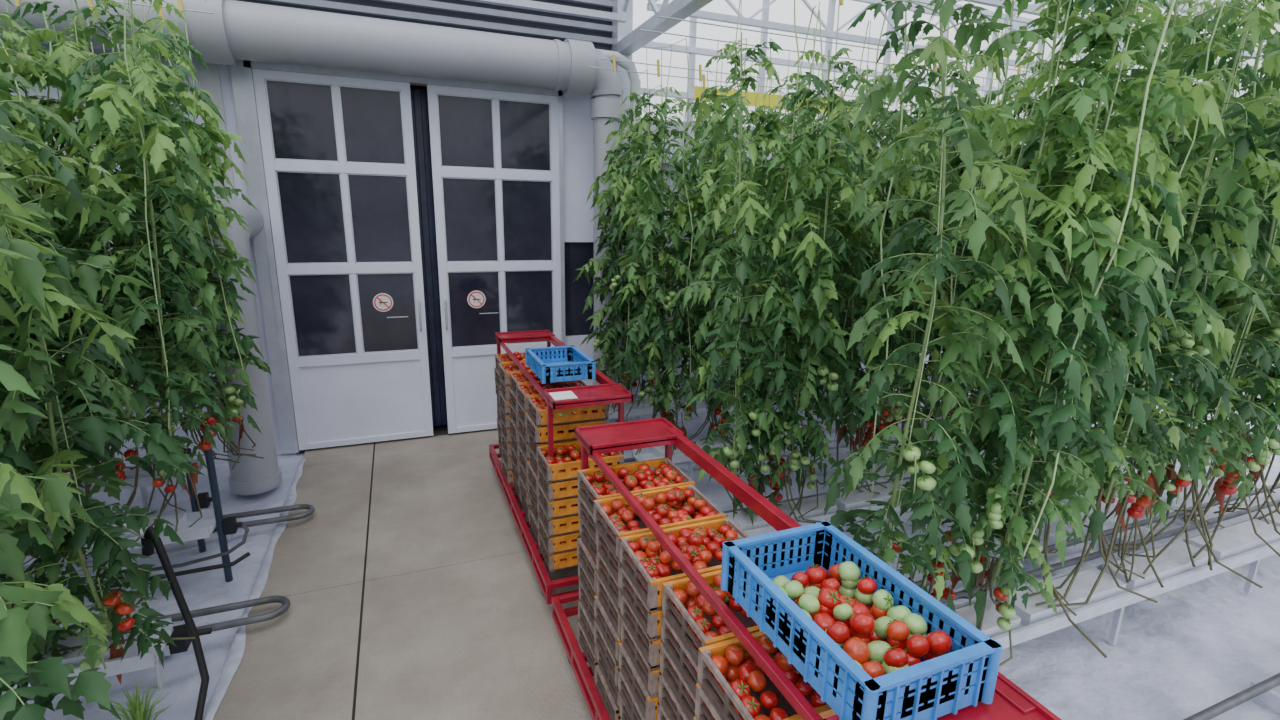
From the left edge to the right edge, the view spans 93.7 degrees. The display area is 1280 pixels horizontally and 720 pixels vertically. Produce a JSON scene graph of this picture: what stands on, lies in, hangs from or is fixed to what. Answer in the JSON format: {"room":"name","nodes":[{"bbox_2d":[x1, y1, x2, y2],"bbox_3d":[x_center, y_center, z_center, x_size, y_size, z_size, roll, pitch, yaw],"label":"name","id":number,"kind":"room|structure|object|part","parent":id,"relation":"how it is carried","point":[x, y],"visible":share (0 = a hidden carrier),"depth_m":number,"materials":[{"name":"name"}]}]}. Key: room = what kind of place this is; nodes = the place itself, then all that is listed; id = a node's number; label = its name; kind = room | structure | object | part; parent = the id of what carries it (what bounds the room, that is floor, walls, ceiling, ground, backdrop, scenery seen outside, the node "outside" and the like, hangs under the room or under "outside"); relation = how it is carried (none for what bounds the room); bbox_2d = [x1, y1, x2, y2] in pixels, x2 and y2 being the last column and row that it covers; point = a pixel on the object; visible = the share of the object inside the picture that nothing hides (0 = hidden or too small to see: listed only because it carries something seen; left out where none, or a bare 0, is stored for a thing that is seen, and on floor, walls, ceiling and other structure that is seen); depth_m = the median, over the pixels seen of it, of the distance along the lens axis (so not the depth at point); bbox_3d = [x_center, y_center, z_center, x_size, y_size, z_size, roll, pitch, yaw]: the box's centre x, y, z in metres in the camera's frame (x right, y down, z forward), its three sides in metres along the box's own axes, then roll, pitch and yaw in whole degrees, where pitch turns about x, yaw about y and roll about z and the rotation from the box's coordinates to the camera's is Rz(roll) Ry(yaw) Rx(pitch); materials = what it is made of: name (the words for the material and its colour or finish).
{"room":"greenhouse","nodes":[
{"label":"greenhouse","id":0,"kind":"room"},
{"bbox_2d":[296,85,447,453],"bbox_3d":[-2.101,-1.111,6.016,3.450,3.520,1.600,-4,15,-21],"label":"wall","id":1,"kind":"structure","parent":0,"point":[442,427],"depth_m":6.45,"materials":[{"name":"black"}]},
{"bbox_2d":[410,88,446,425],"bbox_3d":[-1.890,-0.821,5.359,0.270,2.970,0.016,-4,15,-21],"label":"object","id":2,"kind":"object","parent":1,"relation":"hanging from","point":[433,321],"visible":0.44,"depth_m":5.33,"materials":[{"name":"black rubber"}]},
{"bbox_2d":[213,429,594,719],"bbox_3d":[-0.332,1.705,1.699,2.060,0.120,8.550,-4,15,-21],"label":"floor","id":3,"kind":"structure","parent":0,"point":[411,585],"depth_m":3.13,"materials":[{"name":"concrete"}]},
{"bbox_2d":[6,453,305,719],"bbox_3d":[-4.116,1.959,0.202,6.227,0.086,8.550,-4,15,-21],"label":"ground cover","id":4,"kind":"object","parent":3,"relation":"on","point":[181,678],"depth_m":3.29,"materials":[{"name":"white plastic"}]},
{"bbox_2d":[0,172,120,719],"bbox_3d":[-2.041,0.188,0.862,1.934,3.202,0.976,-6,15,-28],"label":"plants","id":5,"kind":"object","parent":4,"relation":"on","point":[48,678],"visible":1,"depth_m":1.25,"materials":[{"name":"green plant"}]},
{"bbox_2d":[0,17,204,703],"bbox_3d":[-3.050,-0.008,1.636,3.024,3.189,1.028,-4,15,-21],"label":"plants","id":6,"kind":"object","parent":4,"relation":"on","point":[133,645],"visible":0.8,"depth_m":2.00,"materials":[{"name":"green plant"}]},
{"bbox_2d":[0,0,229,590],"bbox_3d":[-3.818,-0.300,2.353,3.929,3.395,1.044,-5,15,-23],"label":"plants","id":7,"kind":"object","parent":4,"relation":"on","point":[103,97],"visible":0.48,"depth_m":2.81,"materials":[{"name":"green plant"}]},
{"bbox_2d":[31,523,211,719],"bbox_3d":[-2.094,1.076,2.321,0.654,0.793,0.565,-4,15,-21],"label":"irrigation standpipe","id":8,"kind":"object","parent":4,"relation":"on","point":[189,629],"visible":0.61,"depth_m":2.47,"materials":[{"name":"black metal"}]},
{"bbox_2d":[0,0,271,517],"bbox_3d":[-4.234,-0.483,3.083,3.992,3.396,1.114,-4,15,-21],"label":"plants","id":9,"kind":"object","parent":4,"relation":"on","point":[206,141],"visible":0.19,"depth_m":3.55,"materials":[{"name":"green plant"}]},
{"bbox_2d":[109,677,174,719],"bbox_3d":[-1.846,1.353,2.226,0.189,0.307,0.200,12,17,38],"label":"potted grass","id":10,"kind":"object","parent":4,"relation":"on","point":[137,710],"depth_m":2.21,"materials":[{"name":"green plant"}]},
{"bbox_2d":[88,448,216,556],"bbox_3d":[-2.861,0.868,3.459,0.730,0.660,0.118,-4,15,-21],"label":"irrigation standpipe","id":11,"kind":"object","parent":4,"relation":"on","point":[204,500],"visible":0.3,"depth_m":3.57,"materials":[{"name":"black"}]},
{"bbox_2d":[91,436,249,587],"bbox_3d":[-2.506,0.844,3.155,0.730,0.860,0.118,-4,15,-21],"label":"irrigation standpipe","id":12,"kind":"object","parent":4,"relation":"on","point":[227,526],"visible":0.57,"depth_m":3.27,"materials":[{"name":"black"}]},
{"bbox_2d":[77,595,289,655],"bbox_3d":[-3.570,1.399,2.336,3.878,0.087,0.240,-4,15,-21],"label":"pipe rail","id":13,"kind":"object","parent":4,"relation":"on","point":[285,602],"visible":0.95,"depth_m":2.94,"materials":[{"name":"metal"}]},
{"bbox_2d":[59,504,314,565],"bbox_3d":[-3.967,1.161,3.300,3.878,0.087,0.240,-4,15,-21],"label":"pipe rail","id":14,"kind":"object","parent":4,"relation":"on","point":[311,508],"visible":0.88,"depth_m":3.90,"materials":[{"name":"metal"}]},
{"bbox_3d":[-1.998,1.278,3.095,0.087,0.042,4.094,-4,15,-21],"label":"foil edge","id":15,"kind":"part","parent":4,"relation":"part of","materials":[{"name":"white plastic"}]},
{"bbox_2d":[489,330,632,604],"bbox_3d":[-0.599,0.539,3.903,0.500,1.110,2.000,-4,15,-21],"label":"trolley","id":16,"kind":"object","parent":3,"relation":"on","point":[607,391],"visible":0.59,"depth_m":3.25,"materials":[{"name":"red metal"}]},
{"bbox_2d":[498,360,531,483],"bbox_3d":[-0.755,0.402,4.195,0.412,0.827,0.275,-4,15,-21],"label":"crates","id":17,"kind":"object","parent":16,"relation":"on","point":[504,369],"visible":0.16,"depth_m":4.08,"materials":[{"name":"orange wood"}]},
{"bbox_2d":[494,351,540,456],"bbox_3d":[-0.841,0.339,4.453,0.413,0.826,0.274,-4,15,-21],"label":"crates","id":18,"kind":"object","parent":16,"relation":"on","point":[499,358],"visible":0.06,"depth_m":4.39,"materials":[{"name":"orange wood"}]},
{"bbox_2d":[509,371,539,500],"bbox_3d":[-0.630,0.464,3.951,0.414,0.826,0.272,-4,15,-21],"label":"crates","id":19,"kind":"object","parent":16,"relation":"on","point":[516,377],"visible":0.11,"depth_m":3.87,"materials":[{"name":"orange"}]},
{"bbox_2d":[516,380,586,520],"bbox_3d":[-0.527,0.526,3.699,0.409,0.826,0.272,-4,15,-21],"label":"crates","id":20,"kind":"object","parent":16,"relation":"on","point":[523,390],"visible":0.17,"depth_m":3.62,"materials":[{"name":"orange"}]},
{"bbox_2d":[525,345,595,383],"bbox_3d":[-0.473,0.019,3.515,0.308,0.100,0.464,-4,15,-21],"label":"crate","id":21,"kind":"object","parent":16,"relation":"on","point":[550,366],"visible":1,"depth_m":3.38,"materials":[{"name":"blue plastic"}]},
{"bbox_2d":[548,391,577,400],"bbox_3d":[-0.393,0.182,3.062,0.120,0.004,0.130,-4,15,-21],"label":"paper label","id":22,"kind":"object","parent":16,"relation":"on","point":[564,395],"visible":1,"depth_m":3.06,"materials":[{"name":"white paper"}]},
{"bbox_2d":[495,330,632,409],"bbox_3d":[-0.577,0.001,3.851,0.420,0.040,1.870,-4,15,-21],"label":"frame","id":23,"kind":"object","parent":16,"relation":"on","point":[608,391],"depth_m":3.21,"materials":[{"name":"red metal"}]},
{"bbox_2d":[526,395,608,543],"bbox_3d":[-0.417,0.588,3.447,0.415,0.826,0.274,-4,15,-21],"label":"crates","id":24,"kind":"object","parent":16,"relation":"on","point":[565,420],"visible":0.28,"depth_m":3.29,"materials":[{"name":"orange"}]},
{"bbox_2d":[536,442,623,571],"bbox_3d":[-0.321,0.747,3.215,0.406,0.629,0.269,-4,15,-21],"label":"crates","id":25,"kind":"object","parent":16,"relation":"on","point":[557,483],"visible":0.52,"depth_m":3.08,"materials":[{"name":"orange"}]},
{"bbox_2d":[552,417,1061,719],"bbox_3d":[0.200,1.018,1.965,0.500,1.110,2.100,-4,15,-21],"label":"trolley","id":26,"kind":"object","parent":3,"relation":"on","point":[1010,702],"visible":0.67,"depth_m":2.03,"materials":[{"name":"red metal"}]},
{"bbox_2d":[577,458,694,675],"bbox_3d":[-0.024,0.827,2.477,0.414,0.827,0.273,-4,15,-21],"label":"crates","id":27,"kind":"object","parent":26,"relation":"on","point":[644,479],"visible":0.21,"depth_m":2.41,"materials":[{"name":"orange"}]},
{"bbox_2d":[593,484,725,719],"bbox_3d":[0.066,0.889,2.224,0.413,0.827,0.271,-4,15,-21],"label":"crates","id":28,"kind":"object","parent":26,"relation":"on","point":[675,506],"visible":0.3,"depth_m":2.15,"materials":[{"name":"orange"}]},
{"bbox_2d":[618,517,751,719],"bbox_3d":[0.166,0.952,1.977,0.410,0.826,0.270,-4,15,-21],"label":"crates","id":29,"kind":"object","parent":26,"relation":"on","point":[645,564],"visible":0.38,"depth_m":1.87,"materials":[{"name":"orange"}]},
{"bbox_2d":[657,570,759,719],"bbox_3d":[0.287,1.010,1.739,0.410,0.827,0.269,-4,15,-21],"label":"crates","id":30,"kind":"object","parent":26,"relation":"on","point":[689,623],"visible":0.17,"depth_m":1.64,"materials":[{"name":"orange"}]},
{"bbox_2d":[693,631,835,719],"bbox_3d":[0.367,1.073,1.483,0.412,0.827,0.271,-4,15,-21],"label":"crates","id":31,"kind":"object","parent":26,"relation":"on","point":[733,686],"visible":0.41,"depth_m":1.38,"materials":[{"name":"orange"}]},
{"bbox_2d":[720,521,1002,719],"bbox_3d":[0.437,0.547,1.300,0.315,0.122,0.509,-4,15,-21],"label":"crate","id":32,"kind":"object","parent":26,"relation":"on","point":[868,640],"visible":1,"depth_m":1.22,"materials":[{"name":"blue plastic"}]},
{"bbox_2d":[616,383,1279,719],"bbox_3d":[4.237,1.329,3.490,7.775,0.062,8.550,-4,15,-21],"label":"ground cover","id":33,"kind":"object","parent":3,"relation":"on","point":[1203,643],"visible":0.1,"depth_m":3.03,"materials":[{"name":"white plastic"}]},
{"bbox_2d":[611,0,712,419],"bbox_3d":[1.345,-0.541,1.924,0.140,4.200,8.710,-4,15,-21],"label":"roof truss","id":34,"kind":"object","parent":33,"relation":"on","point":[626,40],"visible":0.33,"depth_m":4.96,"materials":[{"name":"metal"}]},
{"bbox_2d":[647,0,1279,80],"bbox_3d":[3.854,-2.957,4.963,7.212,0.372,2.440,-4,15,-21],"label":"girder","id":35,"kind":"object","parent":34,"relation":"attached to","point":[827,33],"visible":0.24,"depth_m":5.32,"materials":[{"name":"metal"}]},
{"bbox_2d":[624,438,884,469],"bbox_3d":[2.031,0.699,5.659,5.198,0.087,0.240,-4,15,-21],"label":"pipe rail","id":36,"kind":"object","parent":33,"relation":"on","point":[626,460],"visible":0.02,"depth_m":4.89,"materials":[{"name":"metal"}]},
{"bbox_2d":[573,54,1023,419],"bbox_3d":[1.947,-0.954,5.795,5.299,3.254,1.014,-4,15,-21],"label":"plants","id":37,"kind":"object","parent":33,"relation":"on","point":[619,280],"visible":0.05,"depth_m":4.93,"materials":[{"name":"green plant"}]},
{"bbox_2d":[694,86,852,114],"bbox_3d":[1.307,-2.374,5.525,1.800,0.120,0.006,-4,15,-21],"label":"trap","id":38,"kind":"object","parent":37,"relation":"hanging from","point":[752,96],"visible":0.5,"depth_m":5.42,"materials":[{"name":"yellow plastic"}]},
{"bbox_2d":[607,16,1150,479],"bbox_3d":[2.319,-0.735,4.866,5.414,3.276,0.975,-4,14,-20],"label":"plants","id":39,"kind":"object","parent":33,"relation":"on","point":[678,219],"visible":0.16,"depth_m":4.01,"materials":[{"name":"green plant"}]},
{"bbox_2d":[723,451,1050,512],"bbox_3d":[2.429,0.938,4.695,5.198,0.087,0.240,-4,15,-21],"label":"pipe rail","id":40,"kind":"object","parent":33,"relation":"on","point":[809,496],"visible":0.02,"depth_m":4.29,"materials":[{"name":"metal"}]},
{"bbox_2d":[665,0,1279,538],"bbox_3d":[2.671,-0.480,3.848,5.372,3.268,0.964,-4,15,-21],"label":"plants","id":41,"kind":"object","parent":33,"relation":"on","point":[808,284],"visible":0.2,"depth_m":3.01,"materials":[{"name":"green plant"}]},
{"bbox_2d":[823,0,1279,666],"bbox_3d":[3.072,-0.241,2.871,5.371,3.273,0.990,-4,15,-21],"label":"plants","id":42,"kind":"object","parent":33,"relation":"on","point":[1068,338],"visible":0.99,"depth_m":2.07,"materials":[{"name":"green plant"}]},
{"bbox_2d":[914,483,1279,606],"bbox_3d":[2.826,1.176,3.731,5.198,0.087,0.240,-4,15,-21],"label":"pipe rail","id":43,"kind":"object","parent":33,"relation":"on","point":[1027,563],"visible":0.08,"depth_m":3.82,"materials":[{"name":"metal"}]},
{"bbox_2d":[1183,673,1279,719],"bbox_3d":[3.235,1.421,2.739,5.198,0.087,0.240,-4,15,-21],"label":"pipe rail","id":44,"kind":"object","parent":33,"relation":"on","point":[1262,690],"visible":1,"depth_m":2.55,"materials":[{"name":"metal"}]},
{"bbox_2d":[3,0,1120,473],"bbox_3d":[-1.062,-1.413,5.163,16.000,4.500,0.575,-4,15,-21],"label":"wall","id":45,"kind":"structure","parent":0,"point":[584,20],"depth_m":5.00,"materials":[{"name":"grey"}]},
{"bbox_2d":[195,199,281,495],"bbox_3d":[-2.911,-0.120,4.421,0.330,2.070,0.795,-4,15,-21],"label":"downpipe","id":46,"kind":"object","parent":45,"relation":"attached to","point":[252,475],"visible":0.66,"depth_m":4.24,"materials":[{"name":"grey plastic"}]},
{"bbox_2d":[0,0,640,423],"bbox_3d":[-4.228,-0.691,3.856,9.064,3.400,0.440,-4,15,-21],"label":"ventilation duct","id":47,"kind":"object","parent":45,"relation":"attached to","point":[235,31],"visible":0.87,"depth_m":4.32,"materials":[{"name":"grey plastic"}]},
{"bbox_2d":[252,68,432,449],"bbox_3d":[-2.360,-0.721,4.929,1.080,2.980,0.100,-4,15,-21],"label":"door","id":48,"kind":"structure","parent":45,"relation":"in","point":[338,153],"depth_m":4.90,"materials":[{"name":"metal"}]},
{"bbox_2d":[243,60,565,452],"bbox_3d":[-1.827,-0.807,5.200,2.380,3.080,0.110,-4,15,-21],"label":"trim","id":49,"kind":"structure","parent":45,"relation":"attached to","point":[248,65],"depth_m":4.81,"materials":[{"name":"metal"}]},
{"bbox_2d":[427,84,561,433],"bbox_3d":[-1.237,-0.807,5.371,1.080,2.980,0.100,-4,15,-21],"label":"door","id":50,"kind":"structure","parent":45,"relation":"in","point":[495,154],"depth_m":5.30,"materials":[{"name":"metal"}]},
{"bbox_2d":[891,0,1250,44],"bbox_3d":[0.493,-2.582,0.980,16.000,0.180,8.550,-4,15,-21],"label":"ceiling","id":51,"kind":"structure","parent":0,"point":[1186,7],"depth_m":6.70,"materials":[{"name":"glass"}]}
]}

